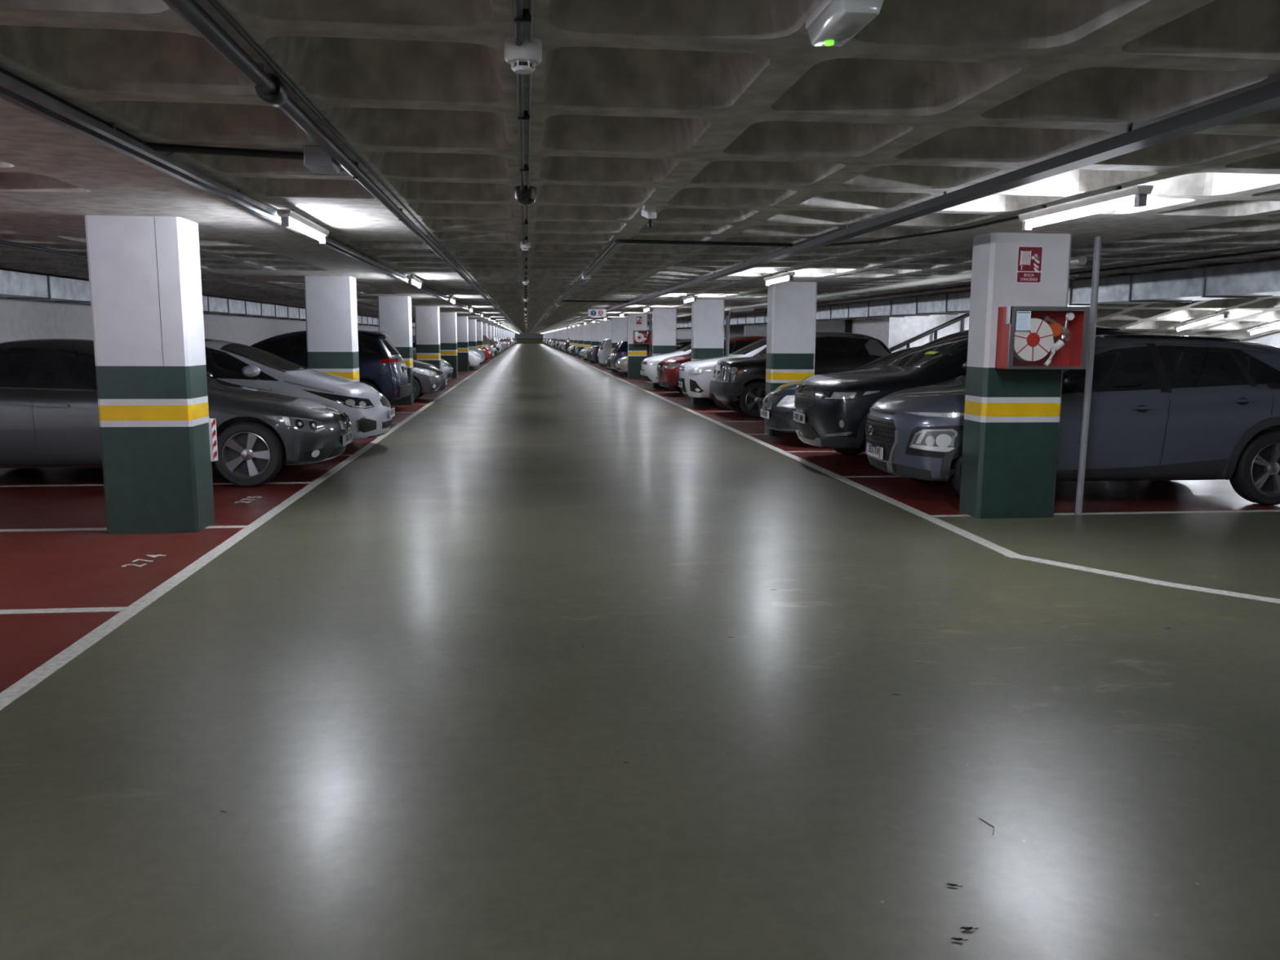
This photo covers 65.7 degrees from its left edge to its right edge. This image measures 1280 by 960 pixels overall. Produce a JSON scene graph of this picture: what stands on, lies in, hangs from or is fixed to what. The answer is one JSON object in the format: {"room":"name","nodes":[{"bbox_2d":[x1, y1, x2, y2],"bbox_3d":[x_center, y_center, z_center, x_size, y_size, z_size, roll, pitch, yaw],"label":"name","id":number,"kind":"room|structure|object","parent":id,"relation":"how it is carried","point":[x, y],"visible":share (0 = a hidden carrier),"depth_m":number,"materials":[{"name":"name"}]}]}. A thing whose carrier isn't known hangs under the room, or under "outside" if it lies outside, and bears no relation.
{"room":"parking garage","nodes":[
{"label":"parking garage","id":0,"kind":"room"},
{"bbox_2d":[0,297,415,346],"bbox_3d":[-19.903,-15.312,106.852,0.200,2.750,245.000,-1,8,-6],"label":"wall","id":1,"kind":"structure","parent":0,"point":[20,318],"depth_m":16.61,"materials":[{"name":"paint"}]},
{"bbox_2d":[515,333,542,343],"bbox_3d":[-22.702,-32.805,228.672,22.000,2.750,0.200,-1,8,-6],"label":"wall","id":2,"kind":"structure","parent":0,"point":[522,338],"depth_m":228.29,"materials":[{"name":"grey"}]},
{"bbox_2d":[0,343,1279,959],"bbox_3d":[-8.888,-12.824,108.474,22.000,2.523,245.000,-1,8,-6],"label":"floor","id":3,"kind":"structure","parent":0,"point":[467,680],"depth_m":4.05,"materials":[{"name":"green paint"}]},
{"bbox_2d":[121,554,165,567],"bbox_3d":[-3.323,0.540,6.652,0.138,0.002,0.373,0,8,0],"label":"painted number","id":4,"kind":"object","parent":3,"relation":"on","point":[152,556],"visible":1,"depth_m":6.65,"materials":[{"name":"white paint"}]},
{"bbox_2d":[84,215,214,533],"bbox_3d":[-3.745,-0.792,7.630,0.670,2.360,0.444,-1,8,-6],"label":"concrete column","id":5,"kind":"structure","parent":3,"relation":"on","point":[145,280],"depth_m":7.43,"materials":[{"name":"white paint"}]},
{"bbox_2d":[208,418,217,461],"bbox_3d":[-3.447,-0.321,7.953,0.086,0.340,0.074,-1,8,-6],"label":"guard","id":6,"kind":"object","parent":5,"relation":"attached to","point":[212,422],"visible":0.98,"depth_m":7.94,"materials":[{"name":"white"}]},
{"bbox_2d":[0,338,352,486],"bbox_3d":[-5.556,-0.757,10.489,4.835,1.460,2.128,-1,8,-6],"label":"parked car","id":7,"kind":"object","parent":3,"relation":"on","point":[49,409],"visible":0.71,"depth_m":9.77,"materials":[{"name":"grey metal"}]},
{"bbox_2d":[204,338,395,439],"bbox_3d":[-5.505,-1.130,13.055,4.384,1.470,2.090,-1,8,-6],"label":"parked car","id":8,"kind":"object","parent":3,"relation":"on","point":[370,413],"visible":0.37,"depth_m":12.47,"materials":[{"name":"silver metal"}]},
{"bbox_2d":[241,364,260,377],"bbox_3d":[-4.764,-1.339,12.179,0.211,0.141,0.260,-1,8,-6],"label":"mirror","id":9,"kind":"object","parent":8,"relation":"attached to","point":[251,371],"depth_m":12.08,"materials":[{"name":"silver metal"}]},
{"bbox_2d":[379,395,391,407],"bbox_3d":[-3.411,-1.052,13.306,0.109,0.136,0.601,-1,8,-6],"label":"grille","id":10,"kind":"object","parent":8,"relation":"attached to","point":[384,402],"depth_m":13.15,"materials":[{"name":"black plastic"}]},
{"bbox_2d":[250,330,410,401],"bbox_3d":[-6.908,-2.242,20.187,4.358,1.631,2.118,-1,8,-6],"label":"parked car","id":11,"kind":"object","parent":3,"relation":"on","point":[382,367],"visible":0.36,"depth_m":19.54,"materials":[{"name":"blue paint"}]},
{"bbox_2d":[377,358,398,363],"bbox_3d":[-4.960,-2.368,19.693,0.171,0.081,0.534,5,9,30],"label":"tail light","id":12,"kind":"object","parent":11,"relation":"attached to","point":[380,360],"depth_m":19.56,"materials":[{"name":"red"}]},
{"bbox_2d":[303,275,359,381],"bbox_3d":[-4.564,-1.821,14.771,0.670,2.360,0.440,-1,8,-6],"label":"concrete column","id":13,"kind":"structure","parent":3,"relation":"on","point":[331,301],"depth_m":14.50,"materials":[{"name":"white paint"}]},
{"bbox_2d":[377,296,413,404],"bbox_3d":[-5.383,-2.849,21.911,0.670,2.360,0.440,-1,8,-6],"label":"concrete column","id":14,"kind":"structure","parent":3,"relation":"on","point":[394,313],"depth_m":21.63,"materials":[{"name":"white paint"}]},
{"bbox_2d":[414,306,440,369],"bbox_3d":[-6.202,-3.878,29.051,0.670,2.360,0.440,-1,8,-6],"label":"concrete column","id":15,"kind":"structure","parent":3,"relation":"on","point":[428,348],"depth_m":28.79,"materials":[{"name":"white paint"}]},
{"bbox_2d":[413,359,447,400],"bbox_3d":[-6.683,-2.586,23.163,4.267,1.470,2.090,-1,8,-6],"label":"parked car","id":16,"kind":"object","parent":3,"relation":"on","point":[428,379],"visible":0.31,"depth_m":22.67,"materials":[{"name":"grey paint"}]},
{"bbox_2d":[413,350,453,379],"bbox_3d":[-7.715,-3.590,30.119,3.981,1.470,1.739,-1,8,-6],"label":"parked car","id":17,"kind":"object","parent":3,"relation":"on","point":[446,367],"visible":0.16,"depth_m":29.91,"materials":[{"name":"silver metal"}]},
{"bbox_2d":[412,337,483,368],"bbox_3d":[-9.161,-5.655,44.440,4.209,1.465,1.812,-1,8,-6],"label":"parked car","id":18,"kind":"object","parent":3,"relation":"on","point":[475,359],"visible":0.17,"depth_m":43.90,"materials":[{"name":"white paint"}]},
{"bbox_2d":[412,335,484,368],"bbox_3d":[-9.486,-6.042,46.808,4.306,1.555,1.822,-1,8,-6],"label":"parked car","id":19,"kind":"object","parent":3,"relation":"on","point":[481,352],"visible":0.09,"depth_m":46.46,"materials":[{"name":"white paint"}]},
{"bbox_2d":[440,312,457,377],"bbox_3d":[-7.021,-4.907,36.191,0.670,2.360,0.440,-1,8,-6],"label":"concrete column","id":20,"kind":"structure","parent":3,"relation":"on","point":[448,322],"depth_m":35.95,"materials":[{"name":"white paint"}]},
{"bbox_2d":[456,316,469,371],"bbox_3d":[-7.840,-5.936,43.331,0.670,2.360,0.440,-1,8,-6],"label":"concrete column","id":21,"kind":"structure","parent":3,"relation":"on","point":[462,322],"depth_m":43.14,"materials":[{"name":"white paint"}]},
{"bbox_2d":[467,319,476,347],"bbox_3d":[-8.659,-6.965,50.471,0.670,2.360,0.440,-1,8,-6],"label":"concrete column","id":22,"kind":"structure","parent":3,"relation":"on","point":[472,322],"depth_m":50.21,"materials":[{"name":"white paint"}]},
{"bbox_2d":[475,321,483,350],"bbox_3d":[-9.477,-7.994,57.611,0.670,2.360,0.440,-1,8,-6],"label":"concrete column","id":23,"kind":"structure","parent":3,"relation":"on","point":[479,324],"depth_m":57.36,"materials":[{"name":"white paint"}]},
{"bbox_2d":[482,323,488,359],"bbox_3d":[-10.296,-9.023,64.751,0.670,2.360,0.440,-1,8,-6],"label":"concrete column","id":24,"kind":"structure","parent":3,"relation":"on","point":[484,325],"depth_m":64.46,"materials":[{"name":"white paint"}]},
{"bbox_2d":[482,335,494,360],"bbox_3d":[-11.149,-8.135,61.080,4.347,1.626,1.842,-1,8,-6],"label":"parked car","id":25,"kind":"object","parent":3,"relation":"on","point":[486,343],"visible":0.14,"depth_m":60.54,"materials":[{"name":"grey paint"}]},
{"bbox_2d":[483,346,493,359],"bbox_3d":[-10.799,-7.713,58.720,4.209,1.465,1.812,-1,8,-6],"label":"parked car","id":26,"kind":"object","parent":3,"relation":"on","point":[489,354],"visible":0.16,"depth_m":58.29,"materials":[{"name":"red paint"}]},
{"bbox_2d":[573,326,577,355],"bbox_3d":[-5.007,-11.159,79.844,0.700,2.360,0.380,-1,8,-6],"label":"concrete column","id":27,"kind":"structure","parent":3,"relation":"on","point":[575,328],"depth_m":79.61,"materials":[{"name":"white paint"}]},
{"bbox_2d":[577,325,583,358],"bbox_3d":[-4.188,-10.131,72.704,0.700,2.360,0.380,-1,8,-6],"label":"concrete column","id":28,"kind":"structure","parent":3,"relation":"on","point":[580,328],"depth_m":72.47,"materials":[{"name":"white paint"}]},
{"bbox_2d":[583,324,590,359],"bbox_3d":[-3.369,-9.102,65.564,0.700,2.360,0.380,-1,8,-6],"label":"concrete column","id":29,"kind":"structure","parent":3,"relation":"on","point":[587,326],"depth_m":65.31,"materials":[{"name":"white paint"}]},
{"bbox_2d":[590,322,599,363],"bbox_3d":[-2.550,-8.073,58.425,0.700,2.360,0.380,-1,8,-6],"label":"concrete column","id":30,"kind":"structure","parent":3,"relation":"on","point":[594,326],"depth_m":58.17,"materials":[{"name":"white paint"}]},
{"bbox_2d":[591,345,599,362],"bbox_3d":[-0.175,-6.785,52.690,4.840,1.454,1.852,-1,8,-6],"label":"parked car","id":31,"kind":"object","parent":3,"relation":"on","point":[594,352],"visible":0.1,"depth_m":51.79,"materials":[{"name":"blue paint"}]},
{"bbox_2d":[597,337,611,364],"bbox_3d":[0.102,-6.146,47.893,4.306,1.555,1.822,-1,8,-6],"label":"parked car","id":32,"kind":"object","parent":3,"relation":"on","point":[605,348],"visible":0.17,"depth_m":46.95,"materials":[{"name":"white paint"}]},
{"bbox_2d":[599,320,611,366],"bbox_3d":[-1.732,-7.044,51.285,0.700,2.360,0.380,-1,8,-6],"label":"concrete column","id":33,"kind":"structure","parent":3,"relation":"on","point":[605,326],"depth_m":51.01,"materials":[{"name":"white paint"}]},
{"bbox_2d":[611,317,627,371],"bbox_3d":[-0.913,-6.015,44.145,0.700,2.360,0.380,-1,8,-6],"label":"concrete column","id":34,"kind":"structure","parent":3,"relation":"on","point":[619,325],"depth_m":43.88,"materials":[{"name":"white paint"}]},
{"bbox_2d":[609,338,652,374],"bbox_3d":[0.874,-5.072,40.754,4.209,1.465,1.812,-1,8,-6],"label":"parked car","id":35,"kind":"object","parent":3,"relation":"on","point":[620,350],"visible":0.16,"depth_m":39.88,"materials":[{"name":"blue paint"}]},
{"bbox_2d":[627,314,647,377],"bbox_3d":[-0.094,-4.987,37.005,0.700,2.360,0.380,-1,8,-6],"label":"concrete column","id":36,"kind":"structure","parent":3,"relation":"on","point":[637,353],"depth_m":36.84,"materials":[{"name":"white paint"}]},
{"bbox_2d":[632,330,651,344],"bbox_3d":[0.080,-5.278,36.669,0.663,0.504,0.237,-1,8,-6],"label":"cabinet","id":37,"kind":"object","parent":36,"relation":"attached to","point":[639,337],"visible":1,"depth_m":36.62,"materials":[{"name":"metal"}]},
{"bbox_2d":[648,314,651,356],"bbox_3d":[0.373,-5.004,37.147,0.087,2.360,0.087,-1,8,-6],"label":"vertical pipe","id":38,"kind":"object","parent":3,"relation":"on","point":[650,315],"visible":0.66,"depth_m":37.01,"materials":[{"name":"grey"}]},
{"bbox_2d":[615,338,691,372],"bbox_3d":[1.459,-4.727,38.410,4.840,1.454,1.852,-1,8,-6],"label":"parked car","id":39,"kind":"object","parent":3,"relation":"on","point":[621,364],"visible":0.15,"depth_m":37.69,"materials":[{"name":"grey paint"}]},
{"bbox_2d":[651,308,676,388],"bbox_3d":[0.725,-3.958,29.865,0.700,2.360,0.380,-1,8,-6],"label":"concrete column","id":40,"kind":"structure","parent":3,"relation":"on","point":[664,320],"depth_m":29.61,"materials":[{"name":"white paint"}]},
{"bbox_2d":[640,336,737,391],"bbox_3d":[2.070,-3.419,28.978,4.104,1.560,2.071,-1,8,-6],"label":"parked car","id":41,"kind":"object","parent":3,"relation":"on","point":[649,365],"visible":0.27,"depth_m":28.21,"materials":[{"name":"white paint"}]},
{"bbox_2d":[690,299,724,404],"bbox_3d":[1.544,-2.929,22.725,0.700,2.360,0.380,-1,8,-6],"label":"concrete column","id":42,"kind":"structure","parent":3,"relation":"on","point":[707,315],"depth_m":22.47,"materials":[{"name":"white paint"}]},
{"bbox_2d":[656,336,766,392],"bbox_3d":[2.653,-3.082,26.653,4.437,1.560,2.128,-1,8,-6],"label":"parked car","id":43,"kind":"object","parent":3,"relation":"on","point":[668,369],"visible":0.28,"depth_m":25.89,"materials":[{"name":"red paint"}]},
{"bbox_2d":[656,362,662,376],"bbox_3d":[0.516,-2.951,26.427,0.121,0.342,0.922,-1,8,-6],"label":"grille","id":44,"kind":"object","parent":43,"relation":"attached to","point":[660,366],"depth_m":26.16,"materials":[{"name":"grey"}]},
{"bbox_2d":[724,306,754,355],"bbox_3d":[2.289,-2.873,22.910,0.647,2.205,0.090,-1,8,-6],"label":"vertical pipe","id":45,"kind":"object","parent":3,"relation":"on","point":[742,309],"visible":0.71,"depth_m":22.75,"materials":[{"name":"grey"}]},
{"bbox_2d":[678,330,869,409],"bbox_3d":[3.082,-2.441,21.812,4.489,1.669,2.128,-1,8,-6],"label":"parked car","id":46,"kind":"object","parent":3,"relation":"on","point":[695,375],"visible":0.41,"depth_m":21.00,"materials":[{"name":"white paint"}]},
{"bbox_2d":[764,281,817,435],"bbox_3d":[2.363,-1.900,15.585,0.700,2.360,0.380,-1,8,-6],"label":"concrete column","id":47,"kind":"structure","parent":3,"relation":"on","point":[791,326],"depth_m":15.35,"materials":[{"name":"white paint"}]},
{"bbox_2d":[709,332,891,417],"bbox_3d":[3.204,-2.114,19.667,3.617,1.632,1.957,-1,8,-6],"label":"parked car","id":48,"kind":"object","parent":3,"relation":"on","point":[740,383],"visible":0.47,"depth_m":18.93,"materials":[{"name":"black paint"}]},
{"bbox_2d":[714,368,723,378],"bbox_3d":[1.540,-2.100,19.478,0.075,0.200,0.841,-1,8,-6],"label":"grille","id":49,"kind":"object","parent":48,"relation":"attached to","point":[718,372],"depth_m":19.33,"materials":[{"name":"grey"}]},
{"bbox_2d":[760,346,919,434],"bbox_3d":[4.057,-1.285,14.597,4.548,1.442,2.062,-1,8,-6],"label":"parked car","id":50,"kind":"object","parent":3,"relation":"on","point":[778,406],"visible":0.22,"depth_m":14.11,"materials":[{"name":"black paint"}]},
{"bbox_2d":[761,391,784,409],"bbox_3d":[1.906,-1.153,14.369,0.220,0.230,0.693,-1,8,-6],"label":"grille","id":51,"kind":"object","parent":50,"relation":"attached to","point":[771,402],"depth_m":14.20,"materials":[{"name":"silver metal"}]},
{"bbox_2d":[792,326,1142,454],"bbox_3d":[4.184,-1.066,12.203,4.588,1.689,2.147,-1,8,-6],"label":"parked car","id":52,"kind":"object","parent":3,"relation":"on","point":[832,410],"visible":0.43,"depth_m":11.38,"materials":[{"name":"black paint"}]},
{"bbox_2d":[794,384,817,410],"bbox_3d":[1.969,-0.999,11.958,0.124,0.281,0.881,-1,8,-6],"label":"grille","id":53,"kind":"object","parent":52,"relation":"attached to","point":[806,395],"depth_m":11.75,"materials":[{"name":"grey"}]},
{"bbox_2d":[959,232,1071,518],"bbox_3d":[3.182,-0.871,8.445,0.700,2.360,0.380,-1,8,-6],"label":"concrete column","id":54,"kind":"structure","parent":3,"relation":"on","point":[1011,426],"depth_m":8.31,"materials":[{"name":"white paint"}]},
{"bbox_2d":[1016,245,1043,283],"bbox_3d":[3.189,-1.762,8.120,0.212,0.295,0.009,-1,8,-6],"label":"sign","id":55,"kind":"object","parent":54,"relation":"attached to","point":[1029,259],"visible":1,"depth_m":8.12,"materials":[{"name":"red"}]},
{"bbox_2d":[995,305,1089,368],"bbox_3d":[3.280,-1.162,8.101,0.663,0.504,0.237,-1,8,-6],"label":"cabinet","id":56,"kind":"object","parent":54,"relation":"attached to","point":[1028,337],"visible":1,"depth_m":8.04,"materials":[{"name":"metal"}]},
{"bbox_2d":[1017,311,1030,328],"bbox_3d":[3.073,-1.282,7.947,0.110,0.126,0.002,-1,8,-6],"label":"print","id":57,"kind":"object","parent":56,"relation":"attached to","point":[1023,317],"depth_m":7.95,"materials":[{"name":"white"}]},
{"bbox_2d":[865,333,1279,505],"bbox_3d":[4.343,-0.649,9.756,4.247,1.560,2.100,0,8,-5],"label":"parked car","id":58,"kind":"object","parent":3,"relation":"on","point":[1163,407],"visible":0.73,"depth_m":8.96,"materials":[{"name":"grey paint"}]},
{"bbox_2d":[865,413,898,462],"bbox_3d":[2.309,-0.410,9.619,0.127,0.418,0.935,-1,8,-6],"label":"grille","id":59,"kind":"object","parent":58,"relation":"attached to","point":[882,430],"depth_m":9.40,"materials":[{"name":"black plastic"}]},
{"bbox_2d":[906,412,964,417],"bbox_3d":[2.672,-0.593,8.891,0.674,0.045,0.165,6,10,32],"label":"light","id":60,"kind":"object","parent":58,"relation":"attached to","point":[908,415],"depth_m":8.83,"materials":[{"name":"white"}]},
{"bbox_2d":[1063,374,1085,390],"bbox_3d":[3.843,-0.861,8.751,0.211,0.141,0.260,0,8,-5],"label":"mirror","id":61,"kind":"object","parent":58,"relation":"on","point":[1073,382],"depth_m":8.66,"materials":[{"name":"black plastic"}]},
{"bbox_2d":[1074,236,1102,515],"bbox_3d":[3.833,-0.872,8.476,0.064,2.362,0.130,5,9,30],"label":"vertical pipe","id":62,"kind":"object","parent":3,"relation":"on","point":[1098,240],"visible":1,"depth_m":8.45,"materials":[{"name":"grey"}]},
{"bbox_2d":[0,0,1279,333],"bbox_3d":[-8.976,-16.500,107.657,21.840,0.270,245.025,-1,8,-6],"label":"ceiling","id":63,"kind":"structure","parent":0,"point":[725,117],"depth_m":4.56,"materials":[{"name":"concrete"}]},
{"bbox_2d":[0,67,303,159],"bbox_3d":[-0.863,-0.254,-4.128,0.780,0.051,17.748,-1,8,-6],"label":"conduit","id":64,"kind":"object","parent":63,"relation":"attached to","point":[159,147],"visible":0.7,"depth_m":4.50,"materials":[{"name":"black"}]},
{"bbox_2d":[0,240,413,316],"bbox_3d":[-10.167,-7.658,47.148,0.032,0.030,122.800,-1,8,-6],"label":"conduit","id":65,"kind":"object","parent":63,"relation":"attached to","point":[2,242],"visible":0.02,"depth_m":10.45,"materials":[{"name":"black"}]},
{"bbox_2d":[0,270,415,328],"bbox_3d":[-13.072,-8.179,51.824,0.586,0.328,132.800,-1,8,-6],"label":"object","id":66,"kind":"structure","parent":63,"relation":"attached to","point":[13,285],"depth_m":15.19,"materials":[{"name":"glass"}]},
{"bbox_2d":[0,85,513,331],"bbox_3d":[-14.089,-16.313,107.324,0.036,0.060,244.700,-1,8,-6],"label":"rail","id":67,"kind":"object","parent":63,"relation":"attached to","point":[6,95],"visible":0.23,"depth_m":4.57,"materials":[{"name":"metal"}]},
{"bbox_2d":[0,71,517,333],"bbox_3d":[-14.005,-16.314,107.334,0.036,0.060,244.700,-1,8,-6],"label":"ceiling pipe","id":68,"kind":"object","parent":63,"relation":"attached to","point":[6,82],"visible":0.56,"depth_m":4.30,"materials":[{"name":"metal"}]},
{"bbox_2d":[276,209,328,244],"bbox_3d":[-2.446,-1.854,7.251,0.090,0.135,1.320,-1,8,-6],"label":"tube light","id":69,"kind":"object","parent":63,"relation":"hanging from","point":[289,218],"visible":1,"depth_m":7.06,"materials":[{"name":"white"}]},
{"bbox_2d":[303,145,339,173],"bbox_3d":[-1.481,-1.491,4.618,0.128,0.095,0.180,-1,8,-6],"label":"junction box","id":70,"kind":"object","parent":63,"relation":"attached to","point":[316,159],"visible":0.76,"depth_m":4.53,"materials":[{"name":"grey"}]},
{"bbox_2d":[162,0,518,329],"bbox_3d":[-13.181,-16.320,107.478,0.056,0.079,244.800,-1,8,-6],"label":"pipe","id":71,"kind":"object","parent":63,"relation":"attached to","point":[189,11],"visible":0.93,"depth_m":3.46,"materials":[{"name":"black"}]},
{"bbox_2d":[254,73,288,106],"bbox_3d":[-1.236,-1.308,3.330,0.090,0.090,0.100,-1,8,-6],"label":"coupling","id":72,"kind":"object","parent":71,"relation":"attached to","point":[280,96],"visible":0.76,"depth_m":3.29,"materials":[{"name":"black"}]},
{"bbox_2d":[207,0,514,324],"bbox_3d":[-13.131,-16.348,107.480,0.016,0.015,244.800,-1,8,-6],"label":"cable","id":73,"kind":"object","parent":63,"relation":"attached to","point":[220,9],"visible":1,"depth_m":3.56,"materials":[{"name":"black plastic"}]},
{"bbox_2d":[406,275,422,288],"bbox_3d":[-3.264,-2.883,14.391,0.090,0.135,1.320,-1,8,-6],"label":"tube light","id":74,"kind":"object","parent":63,"relation":"hanging from","point":[413,280],"visible":1,"depth_m":14.14,"materials":[{"name":"white"}]},
{"bbox_2d":[512,0,531,333],"bbox_3d":[-12.347,-16.353,107.569,0.046,0.032,244.800,-1,8,-6],"label":"conduit","id":75,"kind":"object","parent":63,"relation":"attached to","point":[521,15],"visible":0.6,"depth_m":3.71,"materials":[{"name":"black"}]},
{"bbox_2d":[504,35,542,74],"bbox_3d":[-0.344,-1.246,2.923,0.110,0.087,0.110,-1,8,-6],"label":"smoke detector","id":76,"kind":"object","parent":63,"relation":"attached to","point":[522,57],"visible":0.99,"depth_m":2.89,"materials":[{"name":"white plastic"}]},
{"bbox_2d":[515,62,531,66],"bbox_3d":[-0.344,-1.222,2.926,0.049,0.011,0.049,-1,8,-6],"label":"vent","id":77,"kind":"object","parent":76,"relation":"attached to","point":[517,64],"depth_m":2.90,"materials":[{"name":"black plastic"}]},
{"bbox_2d":[520,241,530,250],"bbox_3d":[-1.050,-2.138,9.079,0.099,0.078,0.099,-1,8,-6],"label":"smoke detector","id":78,"kind":"object","parent":63,"relation":"attached to","point":[524,247],"visible":0.98,"depth_m":9.05,"materials":[{"name":"white plastic"}]},
{"bbox_2d":[515,186,536,205],"bbox_3d":[-0.665,-1.649,5.767,0.124,0.101,0.124,-1,8,-6],"label":"dome camera","id":79,"kind":"object","parent":63,"relation":"attached to","point":[528,196],"visible":1,"depth_m":5.72,"materials":[{"name":"black plastic"}]},
{"bbox_2d":[526,0,533,304],"bbox_3d":[-12.324,-16.360,107.571,0.012,0.011,244.800,-1,8,-6],"label":"cable","id":80,"kind":"object","parent":63,"relation":"attached to","point":[531,2],"visible":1,"depth_m":3.76,"materials":[{"name":"grey plastic"}]},
{"bbox_2d":[536,300,628,326],"bbox_3d":[-4.091,-7.968,49.541,1.615,0.036,54.042,-1,8,-6],"label":"conduit","id":81,"kind":"object","parent":63,"relation":"attached to","point":[562,300],"visible":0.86,"depth_m":23.11,"materials":[{"name":"black"}]},
{"bbox_2d":[587,306,605,316],"bbox_3d":[-1.196,-4.696,27.653,0.500,0.290,0.028,-1,8,-6],"label":"overhead sign","id":82,"kind":"object","parent":63,"relation":"hanging from","point":[591,313],"visible":1,"depth_m":27.65,"materials":[{"name":"white"}]},
{"bbox_2d":[641,204,656,227],"bbox_3d":[0.067,-1.714,6.456,0.078,0.160,0.368,-1,8,-6],"label":"security camera","id":83,"kind":"object","parent":63,"relation":"attached to","point":[648,211],"visible":1,"depth_m":6.37,"materials":[{"name":"white plastic"}]},
{"bbox_2d":[541,239,792,320],"bbox_3d":[-2.185,-5.580,32.927,1.612,0.032,49.162,-1,8,-6],"label":"conduit","id":84,"kind":"object","parent":63,"relation":"attached to","point":[619,241],"visible":0.98,"depth_m":8.84,"materials":[{"name":"black"}]},
{"bbox_2d":[682,294,697,302],"bbox_3d":[1.020,-3.707,20.295,0.090,0.135,1.320,-1,8,-6],"label":"tube light","id":85,"kind":"object","parent":63,"relation":"hanging from","point":[693,297],"visible":1,"depth_m":20.09,"materials":[{"name":"white"}]},
{"bbox_2d":[764,271,795,285],"bbox_3d":[1.839,-2.678,13.155,0.090,0.135,1.320,-1,8,-6],"label":"tube light","id":86,"kind":"object","parent":63,"relation":"hanging from","point":[790,274],"visible":1,"depth_m":13.00,"materials":[{"name":"white"}]},
{"bbox_2d":[805,0,884,46],"bbox_3d":[0.527,-1.196,2.562,0.124,0.074,0.300,-1,8,-6],"label":"emergency light","id":87,"kind":"object","parent":63,"relation":"attached to","point":[833,23],"visible":1,"depth_m":2.52,"materials":[{"name":"white plastic"}]},
{"bbox_2d":[647,255,1087,321],"bbox_3d":[-1.270,-9.303,59.269,0.090,0.086,100.500,-1,8,-6],"label":"drain pipe","id":88,"kind":"object","parent":63,"relation":"attached to","point":[1077,260],"visible":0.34,"depth_m":14.58,"materials":[{"name":"grey"}]},
{"bbox_2d":[537,80,1279,333],"bbox_3d":[-9.901,-16.346,107.800,0.110,0.085,244.700,-1,8,-6],"label":"cable tray","id":89,"kind":"object","parent":63,"relation":"attached to","point":[1266,97],"visible":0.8,"depth_m":4.51,"materials":[{"name":"black"}]},
{"bbox_2d":[823,215,1018,246],"bbox_3d":[2.190,-1.968,7.920,0.319,0.032,2.785,-3,9,-24],"label":"conduit","id":90,"kind":"object","parent":63,"relation":"attached to","point":[1016,216],"visible":0.9,"depth_m":7.95,"materials":[{"name":"black"}]},
{"bbox_2d":[647,259,1279,330],"bbox_3d":[2.230,-8.354,53.553,0.886,0.348,132.800,-1,8,-6],"label":"ventilation duct","id":91,"kind":"object","parent":63,"relation":"attached to","point":[1261,279],"visible":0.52,"depth_m":13.10,"materials":[{"name":"metal"}]},
{"bbox_2d":[647,248,1279,323],"bbox_3d":[1.379,-7.788,48.453,0.028,0.027,122.800,-1,8,-6],"label":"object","id":92,"kind":"object","parent":63,"relation":"attached to","point":[1274,249],"visible":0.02,"depth_m":11.28,"materials":[{"name":"white"}]},
{"bbox_2d":[1018,185,1153,231],"bbox_3d":[2.658,-1.649,6.016,0.090,0.135,1.320,-1,8,-6],"label":"tube light","id":93,"kind":"object","parent":63,"relation":"hanging from","point":[1140,193],"visible":1,"depth_m":5.86,"materials":[{"name":"white"}]},
{"bbox_2d":[676,326,724,339],"bbox_3d":[3.055,-7.363,53.689,0.500,2.360,13.000,-1,8,-6],"label":"wall","id":94,"kind":"structure","parent":0,"point":[682,334],"depth_m":56.13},
{"bbox_2d":[744,320,843,336],"bbox_3d":[6.474,-5.430,40.556,4.500,2.300,0.150,-1,8,-6],"label":"wall","id":95,"kind":"structure","parent":0,"point":[760,330],"depth_m":40.44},
{"bbox_2d":[851,313,968,352],"bbox_3d":[8.884,-3.866,28.475,4.860,2.660,3.300,-1,8,-6],"label":"wall","id":96,"kind":"structure","parent":0,"point":[892,331],"depth_m":26.65,"materials":[{"name":"paint"}]},
{"bbox_2d":[843,319,852,333],"bbox_3d":[6.181,-3.902,29.685,0.200,2.360,0.200,-1,8,-6],"label":"door","id":97,"kind":"structure","parent":96,"relation":"attached to","point":[847,323],"depth_m":29.50,"materials":[{"name":"black"}]},
{"bbox_2d":[888,312,969,351],"bbox_3d":[7.759,-3.427,26.579,2.576,2.318,0.110,-1,8,-6],"label":"stair railing","id":98,"kind":"object","parent":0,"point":[962,317],"visible":0.26,"depth_m":26.46,"materials":[{"name":"black"}]},
{"bbox_2d":[651,324,1279,347],"bbox_3d":[2.148,-14.264,109.532,0.200,5.350,245.000,-1,8,-6],"label":"wall","id":99,"kind":"structure","parent":0,"point":[1272,339],"depth_m":19.73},
{"bbox_2d":[1088,296,1279,341],"bbox_3d":[9.447,-2.847,20.846,5.040,2.390,11.798,-1,8,-6],"label":"ceiling","id":100,"kind":"structure","parent":0,"point":[1244,314],"depth_m":17.52,"materials":[{"name":"concrete"}]},
{"bbox_2d":[1173,311,1229,332],"bbox_3d":[9.836,-2.772,17.414,0.090,0.337,1.307,-1,8,-6],"label":"tube light","id":101,"kind":"object","parent":100,"relation":"hanging from","point":[1224,314],"visible":1,"depth_m":17.34,"materials":[{"name":"white"}]},
{"bbox_2d":[1247,321,1279,335],"bbox_3d":[11.471,-2.778,17.906,0.090,0.337,1.307,-1,8,-6],"label":"tube light","id":102,"kind":"object","parent":100,"relation":"hanging from","point":[1254,331],"visible":1,"depth_m":18.17,"materials":[{"name":"white"}]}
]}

